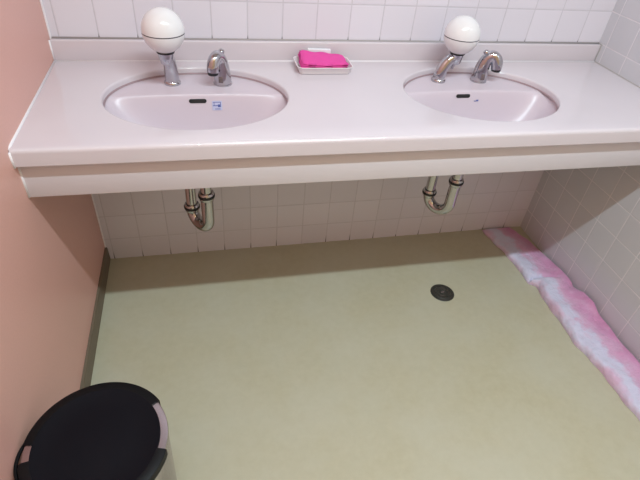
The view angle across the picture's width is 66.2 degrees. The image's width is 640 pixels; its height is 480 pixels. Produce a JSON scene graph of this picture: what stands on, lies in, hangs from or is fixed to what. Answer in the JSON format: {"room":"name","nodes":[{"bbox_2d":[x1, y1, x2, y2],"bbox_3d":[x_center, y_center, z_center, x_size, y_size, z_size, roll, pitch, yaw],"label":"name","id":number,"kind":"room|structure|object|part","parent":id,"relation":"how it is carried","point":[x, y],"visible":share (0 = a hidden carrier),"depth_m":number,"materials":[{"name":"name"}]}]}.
{"room":"public restroom","nodes":[
{"label":"public restroom","id":0,"kind":"room"},
{"bbox_2d":[0,0,104,479],"bbox_3d":[-0.428,0.066,-0.050,0.100,2.420,3.100,-4,41,-12],"label":"wall","id":1,"kind":"structure","parent":0,"point":[52,248],"depth_m":1.07,"materials":[{"name":"pink paint"}]},
{"bbox_2d":[80,247,110,388],"bbox_3d":[-0.457,1.000,0.674,0.009,0.060,3.000,-4,41,-12],"label":"baseboard","id":2,"kind":"structure","parent":1,"relation":"attached to","point":[86,378],"depth_m":1.53,"materials":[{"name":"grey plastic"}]},
{"bbox_2d":[42,0,616,258],"bbox_3d":[0.136,-0.957,1.256,1.709,2.420,0.100,-4,41,-12],"label":"wall","id":3,"kind":"structure","parent":0,"point":[143,223],"depth_m":1.70,"materials":[{"name":"tile"}]},
{"bbox_2d":[40,0,105,247],"bbox_3d":[-0.683,-0.859,1.037,0.005,2.420,0.004,-4,41,-12],"label":"trim","id":4,"kind":"structure","parent":3,"relation":"attached to","point":[41,3],"depth_m":1.62,"materials":[{"name":"white"}]},
{"bbox_2d":[8,37,639,197],"bbox_3d":[0.160,-0.375,1.356,1.713,0.186,0.504,-4,41,-12],"label":"countertop","id":5,"kind":"structure","parent":3,"relation":"attached to","point":[362,123],"depth_m":1.24,"materials":[{"name":"stone"}]},
{"bbox_2d":[103,73,287,129],"bbox_3d":[-0.313,-0.300,1.288,0.476,0.142,0.391,-4,41,-12],"label":"basin","id":6,"kind":"object","parent":5,"relation":"in","point":[196,103],"visible":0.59,"depth_m":1.30,"materials":[{"name":"grey ceramic"}]},
{"bbox_2d":[141,7,184,86],"bbox_3d":[-0.385,-0.472,1.224,0.102,0.202,0.103,31,46,27],"label":"soap dispenser","id":7,"kind":"object","parent":6,"relation":"on","point":[162,29],"visible":1,"depth_m":1.17,"materials":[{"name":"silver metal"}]},
{"bbox_3d":[-0.380,-0.529,1.177,0.102,0.054,0.102,1,40,-6],"label":"globe","id":8,"kind":"part","parent":7,"relation":"part of","materials":[{"name":"white plastic"}]},
{"bbox_2d":[158,54,173,65],"bbox_3d":[-0.387,-0.458,1.236,0.041,0.030,0.041,1,40,-6],"label":"dispenser nozzle","id":9,"kind":"object","parent":7,"relation":"on","point":[165,59],"depth_m":1.22,"materials":[{"name":"silver metal"}]},
{"bbox_2d":[184,188,214,230],"bbox_3d":[-0.386,-0.199,1.490,0.084,0.278,0.301,-10,42,-18],"label":"trap","id":10,"kind":"object","parent":6,"relation":"attached to","point":[205,222],"visible":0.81,"depth_m":1.45,"materials":[{"name":"silver metal"}]},
{"bbox_2d":[207,48,231,86],"bbox_3d":[-0.270,-0.457,1.304,0.051,0.095,0.084,20,42,17],"label":"tap","id":11,"kind":"object","parent":6,"relation":"on","point":[217,63],"visible":1,"depth_m":1.29,"materials":[{"name":"silver metal"}]},
{"bbox_2d":[293,56,352,73],"bbox_3d":[0.008,-0.508,1.426,0.165,0.020,0.097,-4,41,-12],"label":"soap tray","id":12,"kind":"object","parent":5,"relation":"on","point":[296,58],"visible":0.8,"depth_m":1.40,"materials":[{"name":"white plastic"}]},
{"bbox_2d":[307,48,330,53],"bbox_3d":[-0.004,-0.546,1.449,0.068,0.038,0.012,-1,40,-8],"label":"packet","id":13,"kind":"object","parent":12,"relation":"in","point":[309,49],"visible":0.42,"depth_m":1.44,"materials":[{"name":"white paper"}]},
{"bbox_2d":[298,50,348,67],"bbox_3d":[0.009,-0.520,1.419,0.144,0.040,0.070,-4,41,-12],"label":"folded cloth","id":14,"kind":"object","parent":12,"relation":"in","point":[307,59],"visible":0.98,"depth_m":1.41,"materials":[{"name":"pink fabric"}]},
{"bbox_2d":[404,72,557,121],"bbox_3d":[0.454,-0.358,1.453,0.476,0.142,0.391,-4,41,-12],"label":"basin","id":15,"kind":"object","parent":5,"relation":"in","point":[499,98],"visible":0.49,"depth_m":1.47,"materials":[{"name":"grey ceramic"}]},
{"bbox_2d":[422,175,463,214],"bbox_3d":[0.373,-0.259,1.655,0.086,0.278,0.302,-10,42,-19],"label":"trap","id":16,"kind":"object","parent":15,"relation":"attached to","point":[429,191],"visible":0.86,"depth_m":1.62,"materials":[{"name":"silver metal"}]},
{"bbox_2d":[431,15,480,83],"bbox_3d":[0.405,-0.558,1.438,0.102,0.186,0.104,25,43,22],"label":"soap dispenser","id":17,"kind":"object","parent":15,"relation":"on","point":[462,34],"visible":1,"depth_m":1.39,"materials":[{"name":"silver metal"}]},
{"bbox_2d":[453,55,462,64],"bbox_3d":[0.404,-0.538,1.455,0.041,0.030,0.041,-6,41,-14],"label":"dispenser nozzle","id":18,"kind":"object","parent":17,"relation":"on","point":[457,59],"depth_m":1.44,"materials":[{"name":"silver metal"}]},
{"bbox_2d":[444,36,478,54],"bbox_3d":[0.407,-0.570,1.429,0.102,0.044,0.102,-6,41,-14],"label":"soap dispenser","id":19,"kind":"object","parent":17,"relation":"on","point":[457,45],"depth_m":1.39,"materials":[{"name":"white plastic"}]},
{"bbox_3d":[0.411,-0.609,1.396,0.102,0.054,0.102,-6,41,-14],"label":"globe","id":20,"kind":"part","parent":17,"relation":"part of","materials":[{"name":"white plastic"}]},
{"bbox_2d":[470,49,502,83],"bbox_3d":[0.506,-0.525,1.481,0.084,0.095,0.051,16,41,12],"label":"tap","id":21,"kind":"object","parent":15,"relation":"on","point":[492,58],"visible":1,"depth_m":1.47,"materials":[{"name":"silver metal"}]},
{"bbox_2d":[50,38,600,60],"bbox_3d":[0.114,-0.576,1.496,1.706,0.056,0.017,-4,41,-12],"label":"backsplash","id":22,"kind":"structure","parent":3,"relation":"attached to","point":[63,48],"depth_m":1.45,"materials":[{"name":"stone"}]},
{"bbox_2d":[91,226,639,479],"bbox_3d":[0.365,0.997,0.905,1.909,0.100,3.200,-4,41,-12],"label":"floor","id":23,"kind":"structure","parent":0,"point":[332,360],"depth_m":1.52,"materials":[{"name":"plastic"}]},
{"bbox_2d":[13,382,176,479],"bbox_3d":[-0.438,0.514,1.030,0.271,0.356,0.263,-4,41,-12],"label":"waste bin","id":24,"kind":"object","parent":23,"relation":"on","point":[108,430],"visible":1,"depth_m":0.93,"materials":[{"name":"black plastic"}]},
{"bbox_3d":[-0.544,0.408,0.890,0.022,0.007,0.094,-9,42,-17],"label":"handle","id":25,"kind":"part","parent":24,"relation":"part of","materials":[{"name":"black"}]},
{"bbox_2d":[430,284,453,300],"bbox_3d":[0.451,0.193,1.806,0.088,0.004,0.088,-4,41,-12],"label":"floor drain","id":26,"kind":"object","parent":23,"relation":"on","point":[441,292],"visible":1,"depth_m":1.80,"materials":[{"name":"grey metal"}]},
{"bbox_2d":[482,227,639,420],"bbox_3d":[0.908,0.280,1.720,0.186,0.050,1.092,-4,41,-12],"label":"bath towel","id":27,"kind":"object","parent":23,"relation":"on","point":[577,313],"visible":1,"depth_m":1.73,"materials":[{"name":"pink fabric"}]},
{"bbox_2d":[520,0,639,362],"bbox_3d":[1.334,-0.072,0.334,0.100,2.420,3.100,-4,41,-12],"label":"wall","id":28,"kind":"structure","parent":0,"point":[586,221],"depth_m":1.70,"materials":[{"name":"tile"}]}
]}

